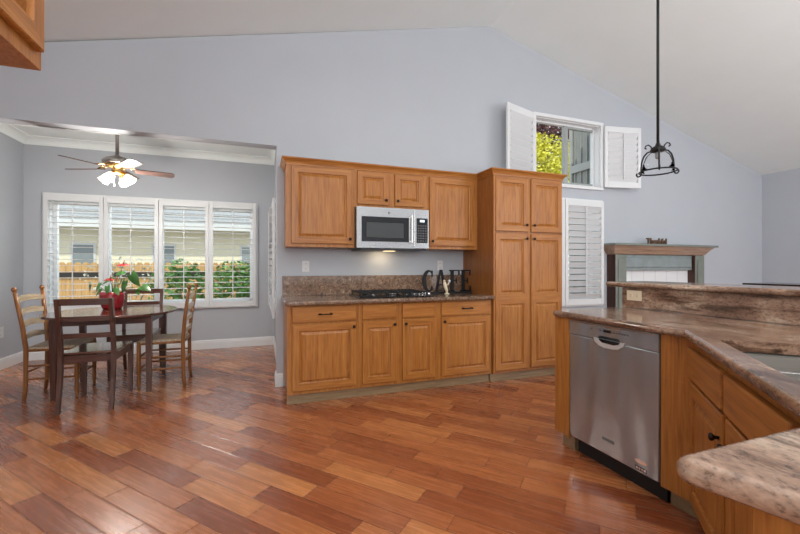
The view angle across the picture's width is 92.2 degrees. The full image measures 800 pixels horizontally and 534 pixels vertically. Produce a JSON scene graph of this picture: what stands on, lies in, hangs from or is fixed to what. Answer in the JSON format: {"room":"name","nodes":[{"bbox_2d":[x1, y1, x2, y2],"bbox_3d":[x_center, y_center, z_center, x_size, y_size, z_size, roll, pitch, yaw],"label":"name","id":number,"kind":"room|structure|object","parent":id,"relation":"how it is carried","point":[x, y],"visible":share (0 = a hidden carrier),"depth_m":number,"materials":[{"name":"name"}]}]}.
{"room":"kitchen","nodes":[
{"label":"kitchen","id":0,"kind":"room"},
{"bbox_2d":[0,132,22,358],"bbox_3d":[-4.586,-0.237,4.014,0.150,2.890,2.240,0,0,-20],"label":"wall","id":1,"kind":"structure","parent":0,"point":[11,150],"depth_m":4.70,"materials":[{"name":"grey paint"}]},
{"bbox_2d":[0,326,3,337],"bbox_3d":[-4.677,0.768,4.502,0.008,0.130,0.130,0,0,-20],"label":"wall outlet","id":2,"kind":"object","parent":1,"relation":"attached to","point":[1,328],"visible":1,"depth_m":4.53,"materials":[{"name":"white plastic"}]},
{"bbox_2d":[0,351,22,369],"bbox_3d":[-4.458,1.141,3.906,0.015,0.133,2.230,0,0,-20],"label":"baseboard","id":3,"kind":"structure","parent":1,"relation":"attached to","point":[16,358],"depth_m":4.69,"materials":[{"name":"white wood"}]},
{"bbox_2d":[0,123,28,143],"bbox_3d":[-4.447,-1.631,4.000,0.099,0.099,2.060,0,0,-20],"label":"trim","id":4,"kind":"structure","parent":1,"relation":"attached to","point":[9,130],"depth_m":4.68,"materials":[{"name":"paint"}]},
{"bbox_2d":[0,122,274,156],"bbox_3d":[-3.127,-1.512,4.715,3.370,0.580,2.610,0,0,-20],"label":"ceiling","id":5,"kind":"structure","parent":0,"point":[31,130],"depth_m":5.08,"materials":[{"name":"paint"}]},
{"bbox_2d":[58,135,174,186],"bbox_3d":[-2.884,-1.251,3.951,0.974,0.862,0.941,0,0,-20],"label":"ceiling fan","id":6,"kind":"object","parent":5,"relation":"hanging from","point":[118,164],"visible":0.98,"depth_m":3.88,"materials":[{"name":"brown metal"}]},
{"bbox_2d":[23,144,273,345],"bbox_3d":[-3.425,-0.237,5.543,3.070,2.890,0.150,0,0,-20],"label":"wall","id":7,"kind":"structure","parent":0,"point":[44,170],"depth_m":5.49,"materials":[{"name":"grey paint"}]},
{"bbox_2d":[24,135,273,164],"bbox_3d":[-3.382,-1.631,5.425,3.070,0.099,0.099,0,0,-20],"label":"trim","id":8,"kind":"structure","parent":7,"relation":"attached to","point":[31,139],"depth_m":5.37,"materials":[{"name":"paint"}]},
{"bbox_2d":[42,192,257,313],"bbox_3d":[-3.438,-0.182,5.521,2.630,1.580,0.179,0,0,-20],"label":"window","id":9,"kind":"structure","parent":7,"relation":"in","point":[53,245],"depth_m":5.33,"materials":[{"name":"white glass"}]},
{"bbox_2d":[43,194,103,311],"bbox_3d":[-4.307,-0.179,5.084,0.642,1.535,0.096,0,0,-20],"label":"plantation shutter","id":10,"kind":"object","parent":9,"relation":"attached to","point":[46,197],"visible":0.86,"depth_m":5.05,"materials":[{"name":"white wood"}]},
{"bbox_2d":[104,197,158,305],"bbox_3d":[-3.697,-0.179,5.304,0.637,1.535,0.096,0,0,-20],"label":"plantation shutter","id":11,"kind":"object","parent":9,"relation":"attached to","point":[107,200],"visible":0.79,"depth_m":5.29,"materials":[{"name":"white wood"}]},
{"bbox_2d":[159,200,208,307],"bbox_3d":[-3.093,-0.179,5.521,0.632,1.535,0.096,0,0,-20],"label":"plantation shutter","id":12,"kind":"object","parent":9,"relation":"attached to","point":[162,203],"visible":0.92,"depth_m":5.50,"materials":[{"name":"white wood"}]},
{"bbox_2d":[209,202,255,306],"bbox_3d":[-2.488,-0.179,5.739,0.637,1.535,0.096,0,0,-20],"label":"plantation shutter","id":13,"kind":"object","parent":9,"relation":"attached to","point":[212,205],"visible":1,"depth_m":5.71,"materials":[{"name":"white wood"}]},
{"bbox_2d":[29,336,273,360],"bbox_3d":[-3.396,1.141,5.464,3.070,0.133,0.015,0,0,-20],"label":"baseboard","id":14,"kind":"structure","parent":7,"relation":"attached to","point":[268,340],"depth_m":5.69,"materials":[{"name":"white wood"}]},
{"bbox_2d":[274,156,275,341],"bbox_3d":[-1.556,-0.237,5.105,0.150,2.890,2.240,0,0,-20],"label":"wall","id":15,"kind":"structure","parent":0,"point":[275,156],"depth_m":5.52,"materials":[{"name":"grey paint"}]},
{"bbox_2d":[268,149,275,163],"bbox_3d":[-1.654,-1.631,5.006,0.099,0.099,2.060,0,0,-20],"label":"trim","id":16,"kind":"structure","parent":15,"relation":"attached to","point":[271,153],"depth_m":5.64,"materials":[{"name":"paint"}]},
{"bbox_2d":[268,198,275,318],"bbox_3d":[-1.668,-0.102,5.032,0.108,1.420,1.100,0,0,-18],"label":"plantation shutter","id":17,"kind":"object","parent":15,"relation":"attached to","point":[272,212],"visible":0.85,"depth_m":4.57,"materials":[{"name":"white wood"}]},
{"bbox_2d":[273,337,275,358],"bbox_3d":[-1.609,1.141,5.006,0.015,0.133,2.090,0,0,-20],"label":"baseboard","id":18,"kind":"structure","parent":15,"relation":"attached to","point":[274,342],"depth_m":5.44,"materials":[{"name":"white wood"}]},
{"bbox_2d":[275,198,275,316],"bbox_3d":[-1.560,-0.112,5.071,0.179,1.440,1.220,0,0,-20],"label":"window","id":19,"kind":"structure","parent":15,"relation":"in","point":[275,198],"depth_m":5.56,"materials":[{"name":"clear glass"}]},
{"bbox_2d":[0,345,704,533],"bbox_3d":[1.822,1.258,1.878,11.300,0.100,10.300,0,0,-20],"label":"floor","id":20,"kind":"structure","parent":0,"point":[224,451],"depth_m":2.40,"materials":[{"name":"brown wood"}]},
{"bbox_2d":[11,285,96,400],"bbox_3d":[-3.292,0.694,3.704,0.483,1.031,0.503,0,0,-20],"label":"chair","id":21,"kind":"object","parent":20,"relation":"on","point":[69,344],"visible":0.82,"depth_m":3.58,"materials":[{"name":"brown wood"}]},
{"bbox_2d":[53,298,133,415],"bbox_3d":[-2.715,0.735,3.453,0.414,0.946,0.574,0,0,-20],"label":"dining chair","id":22,"kind":"object","parent":20,"relation":"on","point":[113,350],"visible":1,"depth_m":3.26,"materials":[{"name":"brown wood"}]},
{"bbox_2d":[39,305,176,400],"bbox_3d":[-2.892,0.826,3.901,1.090,0.765,1.120,0,0,-20],"label":"dining table","id":23,"kind":"object","parent":20,"relation":"on","point":[146,314],"visible":0.75,"depth_m":3.71,"materials":[{"name":"brown wood"}]},
{"bbox_2d":[99,292,125,309],"bbox_3d":[-3.035,0.354,4.062,0.230,0.177,0.230,0,0,-20],"label":"pot","id":24,"kind":"object","parent":23,"relation":"on","point":[119,297],"depth_m":4.00,"materials":[{"name":"red ceramic"}]},
{"bbox_2d":[89,260,150,309],"bbox_3d":[-2.960,0.185,4.056,0.679,0.515,0.244,0,0,10],"label":"anthurium","id":25,"kind":"object","parent":23,"relation":"on","point":[119,296],"visible":0.98,"depth_m":4.04,"materials":[{"name":"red plant"}]},
{"bbox_2d":[107,289,163,381],"bbox_3d":[-2.982,0.735,4.370,0.414,0.946,0.574,0,0,-20],"label":"dining chair","id":26,"kind":"object","parent":20,"relation":"on","point":[135,335],"visible":0.44,"depth_m":4.48,"materials":[{"name":"brown wood"}]},
{"bbox_2d":[136,283,197,390],"bbox_3d":[-2.415,0.694,4.030,0.483,1.031,0.503,0,0,-20],"label":"chair","id":27,"kind":"object","parent":20,"relation":"on","point":[181,337],"visible":0.81,"depth_m":3.90,"materials":[{"name":"brown wood"}]},
{"bbox_2d":[284,304,358,404],"bbox_3d":[-0.767,0.771,3.690,0.634,0.873,0.657,0,0,-20],"label":"base cabinet","id":28,"kind":"object","parent":20,"relation":"on","point":[321,342],"visible":0.99,"depth_m":3.42,"materials":[{"name":"brown wood"}]},
{"bbox_2d":[281,275,494,305],"bbox_3d":[-0.113,0.212,3.925,2.077,0.242,0.672,0,0,-20],"label":"countertop","id":29,"kind":"structure","parent":28,"relation":"on","point":[296,290],"depth_m":3.99,"materials":[{"name":"brown stone"}]},
{"bbox_2d":[349,289,433,297],"bbox_3d":[-0.096,0.267,3.951,0.770,0.053,0.505,0,0,-20],"label":"gas cooktop","id":30,"kind":"object","parent":29,"relation":"in","point":[388,293],"visible":1,"depth_m":3.81,"materials":[{"name":"metal"}]},
{"bbox_2d":[422,270,471,293],"bbox_3d":[0.515,0.161,4.291,0.620,0.264,0.065,0,0,-20],"label":"letter sign","id":31,"kind":"object","parent":29,"relation":"on","point":[426,272],"visible":0.88,"depth_m":4.30,"materials":[{"name":"black metal"}]},
{"bbox_2d":[443,280,450,293],"bbox_3d":[0.507,0.215,4.189,0.085,0.157,0.056,0,0,-20],"label":"figurine","id":32,"kind":"object","parent":29,"relation":"on","point":[449,281],"visible":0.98,"depth_m":4.17,"materials":[{"name":"beige ceramic"}]},
{"bbox_2d":[358,301,436,396],"bbox_3d":[-0.096,0.771,3.935,0.794,0.873,0.651,0,0,-20],"label":"base cabinet","id":33,"kind":"object","parent":20,"relation":"on","point":[398,341],"visible":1,"depth_m":3.67,"materials":[{"name":"brown wood"}]},
{"bbox_2d":[435,299,490,387],"bbox_3d":[0.572,0.771,4.172,0.621,0.873,0.657,0,0,-20],"label":"base cabinet","id":34,"kind":"object","parent":20,"relation":"on","point":[463,326],"visible":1,"depth_m":3.90,"materials":[{"name":"brown wood"}]},
{"bbox_2d":[463,167,566,381],"bbox_3d":[1.292,0.090,4.428,0.979,2.235,0.679,0,0,-20],"label":"pantry cabinet","id":35,"kind":"object","parent":20,"relation":"on","point":[517,259],"visible":0.93,"depth_m":4.13,"materials":[{"name":"brown wood"}]},
{"bbox_2d":[555,316,578,449],"bbox_3d":[1.375,0.772,2.676,0.630,0.872,0.120,0,0,-20],"label":"end panel","id":36,"kind":"object","parent":20,"relation":"on","point":[562,335],"visible":0.32,"depth_m":2.56,"materials":[{"name":"brown wood"}]},
{"bbox_2d":[569,319,669,501],"bbox_3d":[1.476,0.774,2.325,0.588,0.868,0.597,0,0,-20],"label":"dishwasher","id":37,"kind":"object","parent":20,"relation":"on","point":[615,372],"visible":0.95,"depth_m":2.17,"materials":[{"name":"metal"}]},
{"bbox_2d":[604,243,718,307],"bbox_3d":[3.788,0.443,5.561,2.065,1.530,0.238,0,0,-20],"label":"fireplace mantel","id":38,"kind":"object","parent":20,"relation":"on","point":[625,261],"visible":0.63,"depth_m":5.52,"materials":[{"name":"grey paint"}]},
{"bbox_2d":[646,238,666,243],"bbox_3d":[3.635,-0.364,5.454,0.399,0.088,0.016,0,0,-20],"label":"word sign","id":39,"kind":"object","parent":38,"relation":"on","point":[662,241],"visible":0.87,"depth_m":5.46,"materials":[{"name":"brown wood"}]},
{"bbox_2d":[604,243,718,247],"bbox_3d":[3.788,-0.307,5.561,2.065,0.030,0.238,0,0,-20],"label":"shelf","id":40,"kind":"object","parent":38,"relation":"attached to","point":[606,245],"depth_m":5.34,"materials":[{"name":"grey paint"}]},
{"bbox_2d":[661,334,799,533],"bbox_3d":[1.366,0.772,1.405,0.707,0.872,1.838,0,0,36],"label":"base cabinet","id":41,"kind":"object","parent":20,"relation":"on","point":[705,405],"visible":0.66,"depth_m":1.55,"materials":[{"name":"brown wood"}]},
{"bbox_2d":[553,307,799,525],"bbox_3d":[1.227,0.315,1.202,1.907,0.041,2.830,0,0,-20],"label":"countertop","id":42,"kind":"structure","parent":41,"relation":"on","point":[760,473],"depth_m":0.91,"materials":[{"name":"stone"}]},
{"bbox_2d":[741,351,799,381],"bbox_3d":[1.313,0.425,1.130,0.418,0.180,0.774,0,0,25],"label":"sink","id":43,"kind":"object","parent":42,"relation":"in","point":[789,365],"visible":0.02,"depth_m":1.48,"materials":[{"name":"ceramic"}]},
{"bbox_2d":[742,282,799,286],"bbox_3d":[4.479,0.693,3.206,0.500,1.030,2.500,0,0,-20],"label":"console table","id":44,"kind":"object","parent":20,"relation":"on","point":[764,283],"visible":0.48,"depth_m":4.15,"materials":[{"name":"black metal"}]},
{"bbox_2d":[753,508,799,533],"bbox_3d":[0.894,0.772,0.173,0.390,0.872,1.020,0,0,-20],"label":"base cabinet","id":45,"kind":"object","parent":20,"relation":"on","point":[763,523],"visible":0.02,"depth_m":0.57,"materials":[{"name":"brown wood"}]},
{"bbox_2d":[0,26,761,385],"bbox_3d":[0.809,-0.872,4.691,11.300,4.160,0.140,0,0,-20],"label":"wall","id":46,"kind":"structure","parent":0,"point":[433,98],"depth_m":4.25,"materials":[{"name":"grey paint"}]},
{"bbox_2d":[275,373,282,386],"bbox_3d":[-1.218,1.141,3.878,0.075,0.133,0.015,0,0,-20],"label":"baseboard","id":47,"kind":"structure","parent":46,"relation":"attached to","point":[278,377],"depth_m":3.87,"materials":[{"name":"white wood"}]},
{"bbox_2d":[302,261,308,271],"bbox_3d":[-0.972,-0.007,3.971,0.072,0.115,0.008,0,0,-20],"label":"wall outlet","id":48,"kind":"object","parent":46,"relation":"attached to","point":[305,264],"visible":1,"depth_m":3.97,"materials":[{"name":"white plastic"}]},
{"bbox_2d":[280,155,354,248],"bbox_3d":[-0.823,-0.610,3.826,0.692,0.835,0.379,0,0,-20],"label":"upper cabinet","id":49,"kind":"object","parent":46,"relation":"attached to","point":[318,193],"visible":1,"depth_m":3.68,"materials":[{"name":"brown wood"}]},
{"bbox_2d":[282,275,460,295],"bbox_3d":[-0.216,0.192,4.233,2.060,0.202,0.022,0,0,-20],"label":"backsplash","id":50,"kind":"structure","parent":46,"relation":"attached to","point":[291,285],"depth_m":4.12,"materials":[{"name":"brown stone"}]},
{"bbox_2d":[354,162,427,209],"bbox_3d":[-0.130,-0.812,4.075,0.780,0.429,0.379,0,0,-20],"label":"upper cabinet","id":51,"kind":"object","parent":46,"relation":"attached to","point":[375,185],"visible":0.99,"depth_m":3.93,"materials":[{"name":"brown wood"}]},
{"bbox_2d":[348,206,428,251],"bbox_3d":[-0.120,-0.377,4.043,0.768,0.431,0.441,0,0,-20],"label":"microwave oven","id":52,"kind":"object","parent":51,"relation":"attached to","point":[376,229],"visible":0.99,"depth_m":3.87,"materials":[{"name":"metal"}]},
{"bbox_2d":[437,261,442,269],"bbox_3d":[0.467,-0.017,4.489,0.072,0.115,0.008,0,0,-20],"label":"wall outlet","id":53,"kind":"object","parent":46,"relation":"attached to","point":[439,263],"visible":0.94,"depth_m":4.49,"materials":[{"name":"white plastic"}]},
{"bbox_2d":[425,169,477,250],"bbox_3d":[0.526,-0.610,4.311,0.614,0.835,0.379,0,0,-20],"label":"upper cabinet","id":54,"kind":"object","parent":46,"relation":"attached to","point":[451,196],"visible":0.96,"depth_m":4.16,"materials":[{"name":"brown wood"}]},
{"bbox_2d":[506,102,534,170],"bbox_3d":[1.483,-1.507,4.715,0.550,0.890,0.056,0,0,-37],"label":"plantation shutter","id":55,"kind":"object","parent":46,"relation":"attached to","point":[520,135],"visible":0.78,"depth_m":4.69,"materials":[{"name":"white wood"}]},
{"bbox_2d":[535,112,602,190],"bbox_3d":[2.222,-1.517,5.181,1.170,0.930,0.174,0,0,-20],"label":"window","id":56,"kind":"structure","parent":46,"relation":"in","point":[595,129],"depth_m":5.25,"materials":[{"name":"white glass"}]},
{"bbox_2d":[562,198,602,306],"bbox_3d":[2.198,-0.192,5.172,1.200,1.440,0.174,0,0,-20],"label":"window","id":57,"kind":"structure","parent":46,"relation":"in","point":[562,198],"depth_m":5.30,"materials":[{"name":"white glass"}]},
{"bbox_2d":[562,199,564,305],"bbox_3d":[1.915,-0.192,4.955,0.510,1.400,0.068,0,0,-20],"label":"plantation shutter","id":58,"kind":"object","parent":57,"relation":"attached to","point":[563,200],"visible":0.23,"depth_m":5.02,"materials":[{"name":"white wood"}]},
{"bbox_2d":[565,199,603,305],"bbox_3d":[2.475,-0.192,5.156,0.660,1.400,0.068,0,0,-20],"label":"plantation shutter","id":59,"kind":"object","parent":57,"relation":"attached to","point":[575,206],"visible":1,"depth_m":5.15,"materials":[{"name":"white wood"}]},
{"bbox_2d":[604,126,640,188],"bbox_3d":[3.080,-1.512,5.320,0.560,0.840,0.059,0,0,-10],"label":"plantation shutter","id":60,"kind":"object","parent":46,"relation":"attached to","point":[624,159],"visible":1,"depth_m":5.32,"materials":[{"name":"white wood"}]},
{"bbox_2d":[44,0,799,174],"bbox_3d":[2.175,-2.287,0.895,11.600,1.590,8.210,0,0,-20],"label":"ceiling","id":61,"kind":"structure","parent":0,"point":[729,70],"depth_m":4.25,"materials":[{"name":"paint"}]},
{"bbox_2d":[636,0,679,177],"bbox_3d":[2.012,-1.798,3.014,0.289,2.148,0.296,0,0,-20],"label":"pendant lantern","id":62,"kind":"object","parent":61,"relation":"hanging from","point":[658,148],"visible":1,"depth_m":2.99,"materials":[{"name":"black metal"}]},
{"bbox_2d":[627,307,799,355],"bbox_3d":[2.218,0.679,1.558,0.130,1.058,2.830,0,0,-20],"label":"wall","id":63,"kind":"structure","parent":0,"point":[627,307],"depth_m":2.22,"materials":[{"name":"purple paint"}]},
{"bbox_2d":[606,281,799,296],"bbox_3d":[2.276,0.130,1.627,0.415,0.036,3.020,0,0,-20],"label":"bar","id":64,"kind":"object","parent":63,"relation":"on","point":[792,291],"visible":1,"depth_m":2.31,"materials":[{"name":"stone"}]},
{"bbox_2d":[622,287,799,325],"bbox_3d":[2.143,0.222,1.531,0.029,0.144,2.830,0,0,-20],"label":"backsplash","id":65,"kind":"structure","parent":63,"relation":"attached to","point":[752,307],"depth_m":2.24,"materials":[{"name":"stone"}]},
{"bbox_2d":[627,290,641,300],"bbox_3d":[1.678,0.205,2.762,0.008,0.072,0.115,0,0,-20],"label":"wall outlet","id":66,"kind":"object","parent":65,"relation":"attached to","point":[631,295],"visible":1,"depth_m":2.76,"materials":[{"name":"beige plastic"}]},
{"bbox_2d":[762,168,799,282],"bbox_3d":[7.552,-0.177,2.862,0.150,2.770,8.270,0,0,-20],"label":"wall","id":67,"kind":"structure","parent":0,"point":[780,190],"depth_m":6.31,"materials":[{"name":"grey paint"}]},
{"bbox_3d":[-2.280,-0.292,-0.677,2.150,3.000,8.270,0,0,-20],"label":"wall","id":68,"kind":"structure","parent":0,"visible":0},
{"bbox_2d":[0,0,43,70],"bbox_3d":[-1.235,-0.912,0.610,0.680,0.620,0.985,0,0,-20],"label":"upper cabinet","id":69,"kind":"object","parent":68,"relation":"attached to","point":[21,21],"visible":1,"depth_m":1.09,"materials":[{"name":"brown wood"}]},
{"label":"outside","id":70,"kind":"structure","parent":0,"visible":0},
{"bbox_3d":[-6.608,1.633,33.119,70.000,0.150,53.200,0,0,-20],"label":"ground","id":71,"kind":"structure","parent":70,"visible":0},
{"bbox_2d":[80,256,166,301],"bbox_3d":[-4.966,0.685,7.015,1.356,1.753,0.668,0,0,-20],"label":"bare shrub","id":72,"kind":"object","parent":71,"relation":"on","point":[93,267],"visible":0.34,"depth_m":7.03,"materials":[{"name":"green plant"}]},
{"bbox_2d":[59,204,249,301],"bbox_3d":[-7.873,-0.742,15.967,13.000,4.600,7.620,0,0,-20],"label":"neighbor house","id":73,"kind":"structure","parent":71,"relation":"on","point":[122,249],"depth_m":12.45,"materials":[{"name":"beige"}]},
{"bbox_2d":[59,262,249,301],"bbox_3d":[-4.814,0.728,9.091,10.100,1.660,0.068,0,0,-20],"label":"wooden fence","id":74,"kind":"object","parent":71,"relation":"on","point":[65,277],"visible":0.2,"depth_m":8.43,"materials":[{"name":"brown wood"}]},
{"bbox_2d":[146,258,204,300],"bbox_3d":[-3.927,0.704,6.882,1.082,1.722,0.724,0,0,-20],"label":"shrub","id":75,"kind":"object","parent":71,"relation":"on","point":[188,275],"visible":0.44,"depth_m":6.83,"materials":[{"name":"green plant"}]},
{"bbox_2d":[213,261,249,298],"bbox_3d":[-3.398,0.714,8.012,1.160,1.701,0.747,0,0,-20],"label":"shrub","id":76,"kind":"object","parent":71,"relation":"on","point":[243,271],"visible":0.48,"depth_m":7.90,"materials":[{"name":"green plant"}]},
{"bbox_2d":[536,132,568,181],"bbox_3d":[4.719,-1.467,12.970,4.855,6.165,3.320,0,0,-20],"label":"leafy tree","id":77,"kind":"object","parent":71,"relation":"on","point":[551,166],"visible":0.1,"depth_m":12.16,"materials":[{"name":"yellow plant"}]},
{"bbox_2d":[536,123,568,155],"bbox_3d":[5.780,-3.383,17.144,6.203,9.992,3.215,0,0,-20],"label":"tree","id":78,"kind":"object","parent":71,"relation":"on","point":[542,128],"visible":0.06,"depth_m":16.69,"materials":[{"name":"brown plant"}]},
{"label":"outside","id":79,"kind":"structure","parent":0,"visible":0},
{"bbox_2d":[569,130,589,293],"bbox_3d":[3.589,-1.492,6.165,1.530,6.200,0.730,0,0,-20],"label":"chase","id":80,"kind":"object","parent":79,"point":[579,142],"visible":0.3,"depth_m":6.11,"materials":[{"name":"grey wood"}]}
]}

